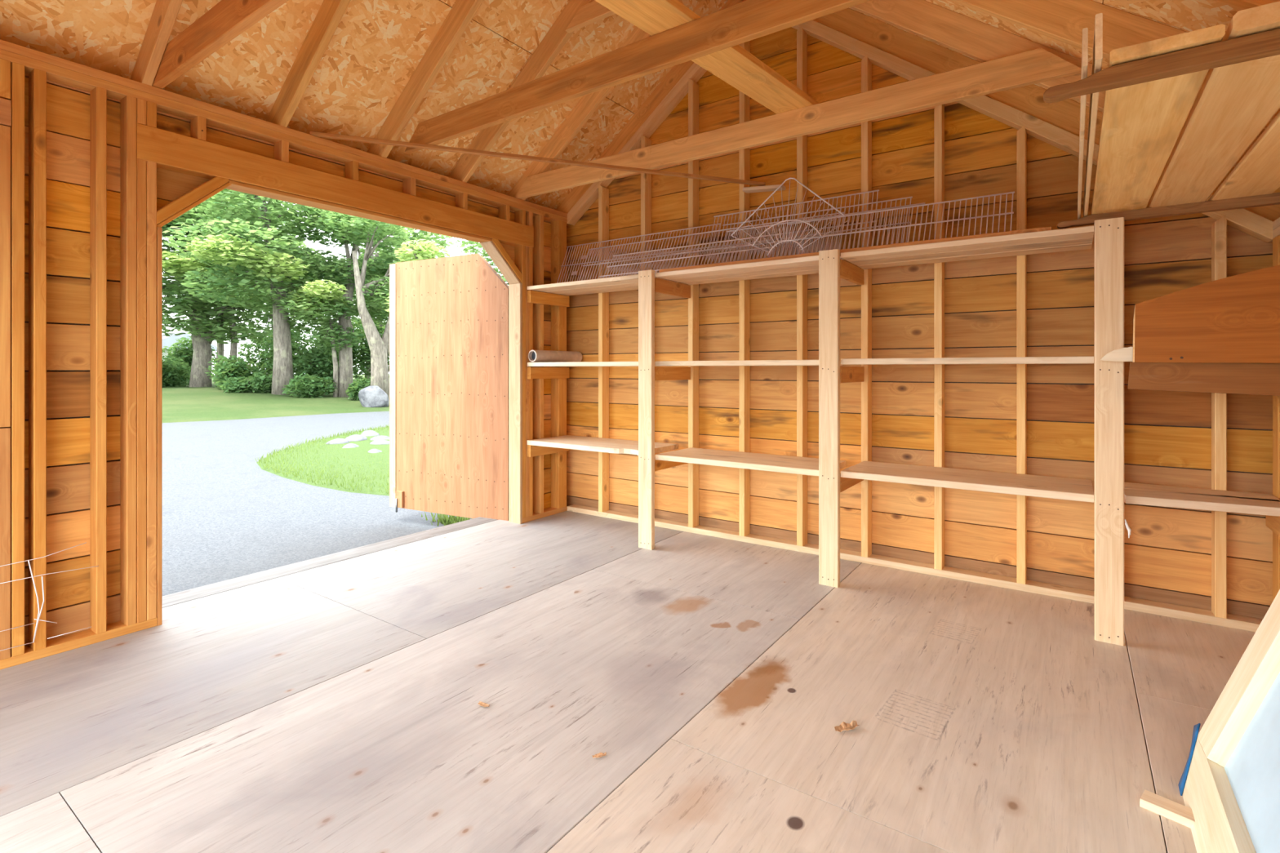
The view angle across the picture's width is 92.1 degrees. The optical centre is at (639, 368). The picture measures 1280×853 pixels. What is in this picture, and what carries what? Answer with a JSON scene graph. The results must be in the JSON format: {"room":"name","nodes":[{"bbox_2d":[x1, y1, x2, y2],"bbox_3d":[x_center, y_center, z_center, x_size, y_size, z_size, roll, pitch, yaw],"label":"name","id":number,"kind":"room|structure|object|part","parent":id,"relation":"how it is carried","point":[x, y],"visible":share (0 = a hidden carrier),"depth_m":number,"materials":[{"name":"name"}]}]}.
{"room":"wooden storage shed","nodes":[
{"label":"wooden storage shed","id":0,"kind":"room"},
{"bbox_2d":[0,39,571,670],"bbox_3d":[-1.929,0.005,3.246,0.132,2.550,4.740,0,0,35],"label":"wall","id":1,"kind":"structure","parent":0,"point":[94,162],"depth_m":2.70,"materials":[{"name":"brown wood"}]},
{"bbox_2d":[0,542,98,651],"bbox_3d":[-2.411,0.904,2.424,0.007,0.361,0.439,0,0,35],"label":"wire rack","id":2,"kind":"object","parent":1,"relation":"attached to","point":[37,620],"visible":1,"depth_m":2.45,"materials":[{"name":"silver metal"}]},
{"bbox_3d":[-2.744,1.141,2.051,0.089,0.038,1.846,0,0,35],"label":"sole plate","id":3,"kind":"part","parent":1,"relation":"part of","materials":[{"name":"brown wood"}]},
{"bbox_3d":[-1.927,-1.251,3.214,0.089,0.037,4.689,0,0,35],"label":"plate","id":4,"kind":"part","parent":1,"relation":"part of","materials":[{"name":"brown wood"}]},
{"bbox_3d":[-1.927,-1.214,3.214,0.089,0.037,4.689,0,0,35],"label":"plate","id":5,"kind":"part","parent":1,"relation":"part of","materials":[{"name":"brown wood"}]},
{"bbox_2d":[389,253,508,520],"bbox_3d":[-1.558,0.152,4.989,1.315,2.115,0.081,0,0,27],"label":"door","id":6,"kind":"structure","parent":1,"relation":"in","point":[449,316],"depth_m":4.98,"materials":[{"name":"brown wood"}]},
{"bbox_2d":[309,131,765,186],"bbox_3d":[-0.492,-1.242,3.688,2.688,0.021,0.034,2,0,-14],"label":"lath","id":7,"kind":"object","parent":1,"relation":"on","point":[322,135],"visible":0.92,"depth_m":3.63,"materials":[{"name":"brown wood"}]},
{"bbox_3d":[-0.775,1.141,4.855,0.089,0.038,0.500,0,0,35],"label":"sole plate","id":8,"kind":"part","parent":1,"relation":"part of","materials":[{"name":"wood"}]},
{"bbox_2d":[0,511,1255,852],"bbox_3d":[-0.342,1.222,2.114,4.630,0.124,4.711,0,0,35],"label":"floor","id":9,"kind":"structure","parent":0,"point":[327,704],"depth_m":2.11,"materials":[{"name":"grey wood"}]},
{"bbox_3d":[-1.456,1.169,0.806,1.237,0.019,1.287,0,0,35],"label":"panel","id":10,"kind":"part","parent":9,"relation":"part of","materials":[{"name":"brown wood"}]},
{"bbox_3d":[-2.174,1.169,2.029,1.337,0.019,2.462,0,0,35],"label":"panel","id":11,"kind":"part","parent":9,"relation":"part of","materials":[{"name":"grey wood"}]},
{"bbox_3d":[-0.427,1.169,2.271,1.237,0.019,2.287,0,0,35],"label":"panel","id":12,"kind":"part","parent":9,"relation":"part of","materials":[{"name":"brown wood"}]},
{"bbox_3d":[-0.820,1.169,3.957,1.337,0.019,2.244,0,0,35],"label":"panel","id":13,"kind":"part","parent":9,"relation":"part of","materials":[{"name":"grey wood"}]},
{"bbox_2d":[477,701,489,706],"bbox_3d":[-0.537,1.154,2.120,0.046,0.007,0.018,0,0,27],"label":"scrap","id":14,"kind":"object","parent":9,"relation":"on","point":[483,704],"visible":1,"depth_m":2.12,"materials":[{"name":"beige wood"}]},
{"bbox_2d":[592,752,606,758],"bbox_3d":[-0.121,1.154,1.843,0.043,0.007,0.016,0,0,-20],"label":"scrap","id":15,"kind":"object","parent":9,"relation":"on","point":[600,754],"visible":1,"depth_m":1.84,"materials":[{"name":"orange wood"}]},
{"bbox_3d":[0.556,1.169,3.671,1.237,0.019,1.129,0,0,35],"label":"panel","id":16,"kind":"part","parent":9,"relation":"part of","materials":[{"name":"brown wood"}]},
{"bbox_3d":[-0.113,1.169,0.578,1.217,0.019,2.457,0,0,35],"label":"panel","id":17,"kind":"part","parent":9,"relation":"part of","materials":[{"name":"brown wood"}]},
{"bbox_2d":[834,720,859,732],"bbox_3d":[0.664,1.149,1.981,0.086,0.014,0.038,0,0,-20],"label":"scrap","id":18,"kind":"object","parent":9,"relation":"on","point":[843,726],"visible":1,"depth_m":1.99,"materials":[{"name":"brown wood"}]},
{"bbox_2d":[526,217,1279,645],"bbox_3d":[0.933,0.259,3.643,4.093,1.802,0.518,0,0,35],"label":"shelving unit","id":19,"kind":"object","parent":9,"relation":"on","point":[1111,491],"visible":1,"depth_m":3.27,"materials":[{"name":"beige wood"}]},
{"bbox_2d":[528,350,582,362],"bbox_3d":[-0.658,-0.097,4.846,0.093,0.090,0.522,0,0,35],"label":"roll","id":20,"kind":"object","parent":19,"relation":"on","point":[543,356],"visible":0.98,"depth_m":4.78,"materials":[{"name":"brown paper"}]},
{"bbox_2d":[556,222,720,283],"bbox_3d":[-0.068,-0.814,4.523,1.390,0.353,0.177,0,0,35],"label":"wire shelf","id":21,"kind":"object","parent":19,"relation":"on","point":[584,256],"visible":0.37,"depth_m":4.61,"materials":[{"name":"metal"}]},
{"bbox_3d":[-0.061,-0.821,4.533,1.390,0.008,0.008,0,0,35],"label":"rod","id":22,"kind":"part","parent":21,"relation":"part of","materials":[{"name":"metal"}]},
{"bbox_3d":[-0.021,-0.987,4.590,1.390,0.008,0.008,0,0,35],"label":"rod","id":23,"kind":"part","parent":21,"relation":"part of","materials":[{"name":"metal"}]},
{"bbox_3d":[0.042,0.263,3.993,0.106,1.795,0.038,0,0,35],"label":"post","id":24,"kind":"part","parent":19,"relation":"part of","materials":[{"name":"wood"}]},
{"bbox_2d":[578,226,747,280],"bbox_3d":[0.111,-0.784,4.334,1.360,0.293,0.177,0,0,35],"label":"wire shelf","id":25,"kind":"object","parent":19,"relation":"on","point":[660,239],"visible":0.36,"depth_m":4.52,"materials":[{"name":"white metal"}]},
{"bbox_3d":[0.118,-0.790,4.344,1.360,0.008,0.008,0,0,35],"label":"rod","id":26,"kind":"part","parent":25,"relation":"part of","materials":[{"name":"metal"}]},
{"bbox_3d":[0.158,-0.927,4.401,1.360,0.008,0.008,0,0,35],"label":"rod","id":27,"kind":"part","parent":25,"relation":"part of","materials":[{"name":"metal"}]},
{"bbox_2d":[599,233,778,278],"bbox_3d":[0.282,-0.735,4.090,1.280,0.194,0.172,0,0,35],"label":"wire shelf","id":28,"kind":"object","parent":19,"relation":"on","point":[777,234],"visible":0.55,"depth_m":4.11,"materials":[{"name":"white metal"}]},
{"bbox_3d":[0.234,-0.657,4.022,1.280,0.007,0.007,0,0,35],"label":"rod","id":29,"kind":"part","parent":28,"relation":"part of","materials":[{"name":"metal"}]},
{"bbox_3d":[0.288,-0.739,4.099,1.280,0.008,0.008,0,0,35],"label":"rod","id":30,"kind":"part","parent":28,"relation":"part of","materials":[{"name":"metal"}]},
{"bbox_3d":[0.328,-0.828,4.155,1.280,0.008,0.008,0,0,35],"label":"rod","id":31,"kind":"part","parent":28,"relation":"part of","materials":[{"name":"metal"}]},
{"bbox_2d":[653,211,844,275],"bbox_3d":[0.636,-0.782,3.933,1.280,0.288,0.178,0,0,35],"label":"wire shelf","id":32,"kind":"object","parent":19,"relation":"on","point":[843,212],"visible":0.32,"depth_m":3.93,"materials":[{"name":"white metal"}]},
{"bbox_3d":[0.643,-0.787,3.943,1.280,0.008,0.008,0,0,35],"label":"rod","id":33,"kind":"part","parent":32,"relation":"part of","materials":[{"name":"metal"}]},
{"bbox_3d":[0.683,-0.922,4.000,1.280,0.008,0.008,0,0,35],"label":"rod","id":34,"kind":"part","parent":32,"relation":"part of","materials":[{"name":"metal"}]},
{"bbox_2d":[730,177,849,255],"bbox_3d":[0.861,-0.895,3.594,0.723,0.460,0.080,0,0,35],"label":"wire shelf","id":35,"kind":"object","parent":19,"relation":"on","point":[796,180],"visible":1,"depth_m":3.58,"materials":[{"name":"grey metal"}]},
{"bbox_2d":[706,189,879,263],"bbox_3d":[0.910,-0.844,3.862,1.090,0.413,0.170,0,0,35],"label":"wire shelf","id":36,"kind":"object","parent":19,"relation":"on","point":[877,190],"visible":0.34,"depth_m":3.84,"materials":[{"name":"white metal"}]},
{"bbox_3d":[0.955,-1.046,3.926,1.090,0.008,0.008,0,0,35],"label":"rod","id":37,"kind":"part","parent":36,"relation":"part of","materials":[{"name":"metal"}]},
{"bbox_3d":[0.917,-0.852,3.872,1.090,0.008,0.008,0,0,35],"label":"rod","id":38,"kind":"part","parent":36,"relation":"part of","materials":[{"name":"metal"}]},
{"bbox_2d":[715,195,912,262],"bbox_3d":[0.998,-0.804,3.744,1.190,0.333,0.176,0,0,35],"label":"wire shelf","id":39,"kind":"object","parent":19,"relation":"on","point":[910,197],"visible":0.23,"depth_m":3.66,"materials":[{"name":"white metal"}]},
{"bbox_3d":[1.005,-0.811,3.754,1.190,0.008,0.008,0,0,35],"label":"rod","id":40,"kind":"part","parent":39,"relation":"part of","materials":[{"name":"metal"}]},
{"bbox_3d":[1.045,-0.967,3.811,1.190,0.008,0.008,0,0,35],"label":"rod","id":41,"kind":"part","parent":39,"relation":"part of","materials":[{"name":"metal"}]},
{"bbox_2d":[719,202,924,262],"bbox_3d":[1.014,-0.772,3.636,1.200,0.268,0.176,0,0,35],"label":"wire shelf","id":42,"kind":"object","parent":19,"relation":"on","point":[785,223],"visible":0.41,"depth_m":3.73,"materials":[{"name":"white metal"}]},
{"bbox_3d":[1.021,-0.777,3.646,1.200,0.008,0.008,0,0,35],"label":"rod","id":43,"kind":"part","parent":42,"relation":"part of","materials":[{"name":"metal"}]},
{"bbox_3d":[1.061,-0.902,3.703,1.200,0.008,0.008,0,0,35],"label":"rod","id":44,"kind":"part","parent":42,"relation":"part of","materials":[{"name":"metal"}]},
{"bbox_3d":[1.016,0.263,3.309,0.104,1.795,0.038,0,0,35],"label":"post","id":45,"kind":"part","parent":19,"relation":"part of","materials":[{"name":"beige wood"}]},
{"bbox_2d":[781,191,1014,256],"bbox_3d":[1.347,-0.764,3.371,1.190,0.253,0.176,0,0,35],"label":"wire shelf","id":46,"kind":"object","parent":19,"relation":"on","point":[1006,213],"visible":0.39,"depth_m":3.33,"materials":[{"name":"grey metal"}]},
{"bbox_3d":[1.354,-0.769,3.381,1.190,0.008,0.008,0,0,35],"label":"rod","id":47,"kind":"part","parent":46,"relation":"part of","materials":[{"name":"metal"}]},
{"bbox_3d":[1.394,-0.887,3.438,1.190,0.008,0.008,0,0,35],"label":"rod","id":48,"kind":"part","parent":46,"relation":"part of","materials":[{"name":"metal"}]},
{"bbox_3d":[1.994,0.263,2.622,0.100,1.795,0.038,0,0,35],"label":"post","id":49,"kind":"part","parent":19,"relation":"part of","materials":[{"name":"beige wood"}]},
{"bbox_2d":[1057,192,1279,228],"bbox_3d":[2.194,-0.654,2.562,0.764,0.044,0.038,0,0,35],"label":"rail","id":50,"kind":"object","parent":19,"relation":"on","point":[1273,198],"visible":0.99,"depth_m":2.52,"materials":[{"name":"brown wood"}]},
{"bbox_2d":[1077,27,1088,218],"bbox_3d":[1.527,-0.717,2.136,0.010,0.085,1.865,0,0,35],"label":"strip","id":51,"kind":"object","parent":50,"relation":"on","point":[1085,31],"visible":0.85,"depth_m":1.67,"materials":[{"name":"brown wood"}]},
{"bbox_2d":[1083,13,1102,217],"bbox_3d":[1.541,-0.724,2.114,0.013,0.100,1.885,0,0,35],"label":"strip","id":52,"kind":"object","parent":50,"relation":"on","point":[1097,57],"visible":0.85,"depth_m":1.64,"materials":[{"name":"beige wood"}]},
{"bbox_2d":[1090,23,1225,214],"bbox_3d":[1.636,-0.687,2.053,0.186,0.026,1.835,0,0,35],"label":"board","id":53,"kind":"object","parent":50,"relation":"on","point":[1142,124],"visible":0.65,"depth_m":1.70,"materials":[{"name":"beige wood"}]},
{"bbox_2d":[1146,0,1279,208],"bbox_3d":[1.791,-0.694,1.938,0.180,0.040,1.845,0,0,35],"label":"board","id":54,"kind":"object","parent":50,"relation":"on","point":[1233,103],"visible":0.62,"depth_m":1.66,"materials":[{"name":"beige wood"}]},
{"bbox_2d":[1208,111,1279,200],"bbox_3d":[1.954,-0.685,1.839,0.176,0.022,1.820,0,0,35],"label":"board","id":55,"kind":"object","parent":50,"relation":"on","point":[1258,171],"visible":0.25,"depth_m":2.11,"materials":[{"name":"brown wood"}]},
{"bbox_3d":[1.241,1.169,2.506,1.217,0.019,2.249,0,0,35],"label":"panel","id":56,"kind":"part","parent":9,"relation":"part of","materials":[{"name":"brown wood"}]},
{"bbox_2d":[1139,790,1195,828],"bbox_3d":[1.400,1.149,1.583,0.060,0.022,0.174,0,0,-40],"label":"offcut","id":57,"kind":"object","parent":9,"relation":"on","point":[1172,811],"visible":0.65,"depth_m":1.60,"materials":[{"name":"beige wood"}]},
{"bbox_3d":[1.317,1.169,1.089,0.533,0.019,2.358,0,0,35],"label":"panel","id":58,"kind":"part","parent":9,"relation":"part of","materials":[{"name":"brown wood"}]},
{"bbox_3d":[2.301,1.169,2.489,0.533,0.019,1.060,0,0,35],"label":"panel","id":59,"kind":"part","parent":9,"relation":"part of","materials":[{"name":"brown wood"}]},
{"bbox_2d":[1177,589,1279,852],"bbox_3d":[1.388,0.552,1.137,0.503,1.266,1.307,0,0,35],"label":"framed panel","id":60,"kind":"object","parent":9,"relation":"on","point":[1229,781],"visible":0.91,"depth_m":1.55,"materials":[{"name":"beige wood"}]},
{"bbox_3d":[1.248,1.103,1.279,0.042,0.136,1.135,24,14,33],"label":"rail","id":61,"kind":"part","parent":60,"relation":"part of","materials":[{"name":"beige wood"}]},
{"bbox_2d":[0,0,1279,221],"bbox_3d":[-0.269,-1.551,1.940,4.858,2.284,5.010,0,0,35],"label":"ceiling","id":62,"kind":"structure","parent":0,"point":[572,80],"depth_m":3.14,"materials":[{"name":"brown wood"}]},
{"bbox_3d":[-1.742,-1.576,3.115,1.216,0.012,2.336,-43,-23,27],"label":"roof panel","id":63,"kind":"part","parent":62,"relation":"part of","materials":[{"name":"brown wood"}]},
{"bbox_3d":[-0.730,-1.576,4.555,1.216,0.012,1.176,-43,-23,27],"label":"roof panel","id":64,"kind":"part","parent":62,"relation":"part of","materials":[{"name":"brown wood"}]},
{"bbox_3d":[-0.263,-2.309,3.519,1.221,0.012,2.336,-43,-23,27],"label":"roof panel","id":65,"kind":"part","parent":62,"relation":"part of","materials":[{"name":"brown wood"}]},
{"bbox_2d":[595,0,819,113],"bbox_3d":[0.065,-1.430,2.481,0.205,0.036,2.637,0,0,42],"label":"plank","id":66,"kind":"object","parent":62,"relation":"on","point":[735,65],"visible":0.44,"depth_m":2.86,"materials":[{"name":"brown wood"}]},
{"bbox_3d":[0.827,-2.354,3.462,1.068,0.012,1.176,43,23,27],"label":"roof panel","id":67,"kind":"part","parent":62,"relation":"part of","materials":[{"name":"wood"}]},
{"bbox_3d":[1.243,-1.664,2.461,1.216,0.012,2.336,43,23,27],"label":"roof panel","id":68,"kind":"part","parent":62,"relation":"part of","materials":[{"name":"brown wood"}]},
{"bbox_3d":[1.361,-0.929,0.935,1.216,0.012,2.336,43,23,27],"label":"roof panel","id":69,"kind":"part","parent":62,"relation":"part of","materials":[{"name":"wood"}]},
{"bbox_3d":[2.373,-0.929,2.376,1.216,0.012,1.176,43,23,27],"label":"roof panel","id":70,"kind":"part","parent":62,"relation":"part of","materials":[{"name":"beige wood"}]},
{"bbox_2d":[566,19,1273,631],"bbox_3d":[1.097,-0.696,3.884,4.330,3.952,0.201,0,0,35],"label":"wall","id":71,"kind":"structure","parent":0,"point":[1206,566],"depth_m":3.59,"materials":[{"name":"brown wood"}]},
{"bbox_3d":[0.092,-1.833,4.606,2.070,0.066,0.089,-43,-23,27],"label":"rake plate","id":72,"kind":"part","parent":71,"relation":"part of","materials":[{"name":"brown wood"}]},
{"bbox_3d":[1.105,1.141,3.895,4.090,0.038,0.089,0,0,35],"label":"sole plate","id":73,"kind":"part","parent":71,"relation":"part of","materials":[{"name":"beige wood"}]},
{"bbox_3d":[1.782,-1.521,3.420,3.099,0.066,0.089,43,23,27],"label":"rake plate","id":74,"kind":"part","parent":71,"relation":"part of","materials":[{"name":"brown wood"}]},
{"bbox_2d":[1268,217,1279,600],"bbox_3d":[1.524,0.320,0.821,0.131,1.920,4.740,0,0,35],"label":"wall","id":75,"kind":"structure","parent":0,"point":[1276,224],"depth_m":2.63,"materials":[{"name":"brown wood"}]},
{"bbox_2d":[1043,28,1279,102],"bbox_3d":[1.260,-0.648,1.231,0.762,0.044,0.038,0,0,35],"label":"ceiling beam","id":76,"kind":"structure","parent":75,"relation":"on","point":[1267,43],"depth_m":1.31,"materials":[{"name":"brown wood"}]},
{"bbox_2d":[1100,264,1279,395],"bbox_3d":[2.154,-0.145,2.374,0.613,0.494,0.090,0,0,35],"label":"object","id":77,"kind":"object","parent":75,"relation":"attached to","point":[1222,335],"visible":1,"depth_m":2.33,"materials":[{"name":"brown wood"}]},
{"bbox_3d":[2.183,0.037,2.338,0.525,0.128,0.009,0,-7,35],"label":"panel","id":78,"kind":"part","parent":77,"relation":"part of","materials":[{"name":"brown wood"}]},
{"bbox_3d":[2.177,-0.206,2.312,0.505,0.372,0.009,0,0,35],"label":"panel","id":79,"kind":"part","parent":77,"relation":"part of","materials":[{"name":"brown wood"}]},
{"bbox_3d":[1.492,-0.583,0.812,0.089,0.038,4.689,0,0,35],"label":"plate","id":80,"kind":"part","parent":75,"relation":"part of","materials":[{"name":"wood"}]},
{"bbox_3d":[1.492,-0.621,0.812,0.089,0.038,4.689,0,0,35],"label":"plate","id":81,"kind":"part","parent":75,"relation":"part of","materials":[{"name":"wood"}]},
{"label":"outside","id":82,"kind":"structure","parent":0,"visible":0},
{"bbox_2d":[162,373,471,595],"bbox_3d":[-28.817,1.060,30.966,104.000,0.500,130.000,0,0,35],"label":"ground","id":83,"kind":"structure","parent":82,"point":[225,517],"depth_m":5.80,"materials":[{"name":"grey asphalt"}]},
{"bbox_2d":[162,191,319,386],"bbox_3d":[-18.895,-4.072,26.582,7.720,9.862,9.154,0,0,35],"label":"maple tree","id":84,"kind":"object","parent":83,"relation":"on","point":[176,266],"visible":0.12,"depth_m":25.84,"materials":[{"name":"green plant"}]},
{"bbox_2d":[162,374,389,422],"bbox_3d":[-29.984,1.055,44.006,85.900,0.530,90.000,0,0,35],"label":"lawn","id":85,"kind":"structure","parent":83,"relation":"on","point":[186,403],"depth_m":19.65,"materials":[{"name":"green plant"}]},
{"bbox_2d":[162,355,191,386],"bbox_3d":[-20.997,0.231,27.190,2.749,1.670,2.822,0,0,35],"label":"bush","id":86,"kind":"object","parent":85,"relation":"on","point":[173,375],"visible":0.5,"depth_m":26.94,"materials":[{"name":"green plant"}]},
{"bbox_2d":[162,336,219,384],"bbox_3d":[-22.694,-0.420,30.863,1.940,2.502,2.746,0,0,35],"label":"bush","id":87,"kind":"object","parent":85,"relation":"on","point":[185,353],"visible":0.4,"depth_m":30.51,"materials":[{"name":"green plant"}]},
{"bbox_2d":[162,331,226,359],"bbox_3d":[-41.005,-1.065,53.457,7.200,4.050,6.400,0,0,35],"label":"house","id":88,"kind":"structure","parent":85,"relation":"on","point":[167,341],"depth_m":51.06,"materials":[{"name":"white"}]},
{"bbox_2d":[164,213,264,382],"bbox_3d":[-23.611,-4.318,34.559,5.079,10.298,7.625,0,0,35],"label":"maple tree","id":89,"kind":"object","parent":85,"relation":"on","point":[220,347],"visible":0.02,"depth_m":34.64,"materials":[{"name":"green plant"}]},
{"bbox_2d":[204,355,264,390],"bbox_3d":[-16.465,0.231,25.211,2.055,1.640,1.962,0,0,35],"label":"bush","id":90,"kind":"object","parent":85,"relation":"on","point":[239,368],"visible":0.6,"depth_m":24.83,"materials":[{"name":"green plant"}]},
{"bbox_2d":[160,190,320,364],"bbox_3d":[-17.739,-3.566,26.875,5.196,8.788,7.436,0,0,35],"label":"maple tree","id":91,"kind":"object","parent":85,"relation":"on","point":[231,319],"visible":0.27,"depth_m":26.45,"materials":[{"name":"green plant"}]},
{"bbox_2d":[219,372,272,393],"bbox_3d":[-14.901,0.616,23.675,1.660,0.949,1.989,0,0,35],"label":"bush","id":92,"kind":"object","parent":85,"relation":"on","point":[257,384],"visible":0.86,"depth_m":23.36,"materials":[{"name":"green plant"}]},
{"bbox_2d":[162,188,347,395],"bbox_3d":[-14.003,-3.725,23.053,5.415,9.409,6.531,0,0,35],"label":"maple tree","id":93,"kind":"object","parent":85,"relation":"on","point":[277,268],"visible":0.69,"depth_m":21.96,"materials":[{"name":"green plant"}]},
{"bbox_2d":[236,321,300,377],"bbox_3d":[-19.551,-0.740,32.361,2.431,3.957,3.541,0,0,35],"label":"bush","id":94,"kind":"object","parent":85,"relation":"on","point":[248,355],"visible":0.25,"depth_m":31.73,"materials":[{"name":"green plant"}]},
{"bbox_2d":[239,221,326,342],"bbox_3d":[-20.203,-3.953,34.094,5.292,9.569,7.586,0,0,35],"label":"maple tree","id":95,"kind":"object","parent":85,"relation":"on","point":[266,318],"visible":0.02,"depth_m":33.83,"materials":[{"name":"green plant"}]},
{"bbox_2d":[257,327,311,377],"bbox_3d":[-14.618,-0.402,25.702,1.832,2.928,2.218,0,0,35],"label":"bush","id":96,"kind":"object","parent":85,"relation":"on","point":[295,336],"visible":0.34,"depth_m":25.46,"materials":[{"name":"green plant"}]},
{"bbox_2d":[282,373,337,398],"bbox_3d":[-12.332,0.677,22.974,1.443,1.036,1.790,0,0,35],"label":"bush","id":97,"kind":"object","parent":85,"relation":"on","point":[307,386],"visible":0.99,"depth_m":22.69,"materials":[{"name":"green plant"}]},
{"bbox_2d":[292,343,338,389],"bbox_3d":[-12.753,0.048,24.651,1.943,2.146,2.435,0,0,35],"label":"bush","id":98,"kind":"object","parent":85,"relation":"on","point":[315,363],"visible":0.58,"depth_m":24.21,"materials":[{"name":"green plant"}]},
{"bbox_2d":[275,204,389,397],"bbox_3d":[-11.247,-2.605,23.921,3.756,7.431,5.184,0,0,35],"label":"maple tree","id":99,"kind":"object","parent":85,"relation":"on","point":[342,375],"visible":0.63,"depth_m":23.15,"materials":[{"name":"green plant"}]},
{"bbox_2d":[307,319,365,382],"bbox_3d":[-15.199,-0.759,30.889,2.378,4.295,2.850,0,0,35],"label":"bush","id":100,"kind":"object","parent":85,"relation":"on","point":[351,319],"visible":0.02,"depth_m":31.20,"materials":[{"name":"green plant"}]},
{"bbox_2d":[307,318,369,381],"bbox_3d":[-13.618,-0.751,28.236,3.092,3.238,1.714,0,0,-31],"label":"bush","id":101,"kind":"object","parent":85,"relation":"on","point":[355,320],"visible":0.16,"depth_m":28.34,"materials":[{"name":"green plant"}]},
{"bbox_2d":[306,215,403,380],"bbox_3d":[-16.067,-4.704,36.569,5.171,11.072,7.536,0,0,35],"label":"maple tree","id":102,"kind":"object","parent":85,"relation":"on","point":[361,251],"visible":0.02,"depth_m":36.30,"materials":[{"name":"green plant"}]},
{"bbox_2d":[345,377,370,399],"bbox_3d":[-10.276,0.799,22.797,1.070,1.005,1.122,0,0,10],"label":"bush","id":103,"kind":"object","parent":85,"relation":"on","point":[355,387],"visible":0.5,"depth_m":22.54,"materials":[{"name":"green plant"}]},
{"bbox_2d":[352,318,389,379],"bbox_3d":[-11.786,-0.723,28.341,2.721,3.445,1.714,0,0,-35],"label":"bush","id":104,"kind":"object","parent":85,"relation":"on","point":[366,349],"visible":0.18,"depth_m":27.84,"materials":[{"name":"green plant"}]},
{"bbox_2d":[358,385,388,407],"bbox_3d":[-8.925,0.980,20.688,0.949,0.840,1.043,0,0,-26],"label":"boulder","id":105,"kind":"object","parent":85,"relation":"on","point":[373,396],"visible":0.83,"depth_m":20.28,"materials":[{"name":"stone"}]},
{"bbox_2d":[321,210,431,401],"bbox_3d":[-9.480,-2.361,23.004,2.954,7.122,4.479,0,0,35],"label":"maple tree","id":106,"kind":"object","parent":85,"relation":"on","point":[379,347],"visible":0.5,"depth_m":22.44,"materials":[{"name":"green plant"}]},
{"bbox_3d":[-9.480,-4.054,23.004,2.954,3.735,4.479,0,0,35],"label":"crown","id":107,"kind":"part","parent":106,"relation":"part of","materials":[{"name":"green plant"}]},
{"bbox_2d":[333,222,455,334],"bbox_3d":[-12.705,-4.712,30.099,5.189,11.084,7.515,0,0,35],"label":"maple tree","id":108,"kind":"object","parent":85,"relation":"on","point":[421,234],"visible":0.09,"depth_m":30.34,"materials":[{"name":"green plant"}]},
{"bbox_2d":[451,237,508,284],"bbox_3d":[-4.625,-2.238,22.563,4.147,7.018,4.620,0,0,35],"label":"maple tree","id":109,"kind":"object","parent":85,"relation":"on","point":[472,250],"visible":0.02,"depth_m":21.93,"materials":[{"name":"green plant"}]},
{"bbox_2d":[256,426,389,496],"bbox_3d":[-3.313,1.266,11.690,9.100,0.092,8.232,0,0,35],"label":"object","id":110,"kind":"structure","parent":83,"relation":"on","point":[365,446],"depth_m":8.16,"materials":[{"name":"green plant"}]},
{"bbox_2d":[254,424,389,493],"bbox_3d":[-3.726,1.245,10.161,7.866,0.090,5.289,0,0,35],"label":"grass","id":111,"kind":"structure","parent":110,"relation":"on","point":[289,472],"depth_m":7.98,"materials":[{"name":"green plant"}]},
{"bbox_2d":[325,438,349,444],"bbox_3d":[-5.081,1.253,10.375,0.404,0.171,0.336,0,0,19],"label":"stone","id":112,"kind":"object","parent":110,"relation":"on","point":[340,441],"visible":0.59,"depth_m":10.26,"materials":[{"name":"stone"}]},
{"bbox_2d":[342,443,359,448],"bbox_3d":[-4.567,1.250,9.731,0.279,0.154,0.333,0,0,-39],"label":"stone","id":113,"kind":"object","parent":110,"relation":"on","point":[349,445],"visible":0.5,"depth_m":9.66,"materials":[{"name":"stone"}]},
{"bbox_2d":[345,434,367,441],"bbox_3d":[-4.952,1.242,10.745,0.383,0.200,0.476,0,0,-41],"label":"stone","id":114,"kind":"object","parent":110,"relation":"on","point":[355,437],"visible":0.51,"depth_m":10.63,"materials":[{"name":"stone"}]},
{"bbox_2d":[360,430,379,436],"bbox_3d":[-5.030,1.247,11.524,0.379,0.215,0.400,0,0,-18],"label":"stone","id":115,"kind":"object","parent":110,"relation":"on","point":[367,433],"visible":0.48,"depth_m":11.40,"materials":[{"name":"stone"}]},
{"bbox_2d":[368,448,382,453],"bbox_3d":[-3.899,1.248,9.111,0.233,0.135,0.309,0,0,-34],"label":"stone","id":116,"kind":"object","parent":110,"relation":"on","point":[372,451],"visible":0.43,"depth_m":9.05,"materials":[{"name":"stone"}]},
{"bbox_2d":[369,440,389,444],"bbox_3d":[-4.224,1.253,10.078,0.428,0.185,0.342,0,0,28],"label":"stone","id":117,"kind":"object","parent":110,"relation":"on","point":[375,442],"visible":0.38,"depth_m":9.97,"materials":[{"name":"stone"}]},
{"bbox_2d":[369,435,389,439],"bbox_3d":[-4.492,1.243,10.701,0.370,0.173,0.325,0,0,-23],"label":"stone","id":118,"kind":"object","parent":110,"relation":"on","point":[376,437],"visible":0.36,"depth_m":10.64,"materials":[{"name":"stone"}]},
{"bbox_2d":[383,239,450,311],"bbox_3d":[-6.875,-1.355,19.061,1.652,5.304,2.033,0,0,35],"label":"maple tree","id":119,"kind":"object","parent":83,"relation":"on","point":[431,248],"visible":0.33,"depth_m":18.83,"materials":[{"name":"green plant"}]},
{"bbox_2d":[421,511,472,525],"bbox_3d":[-1.571,1.260,5.215,0.867,0.100,0.309,0,0,35],"label":"tuft","id":120,"kind":"object","parent":83,"relation":"on","point":[443,519],"visible":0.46,"depth_m":5.21,"materials":[{"name":"green plant"}]}
]}

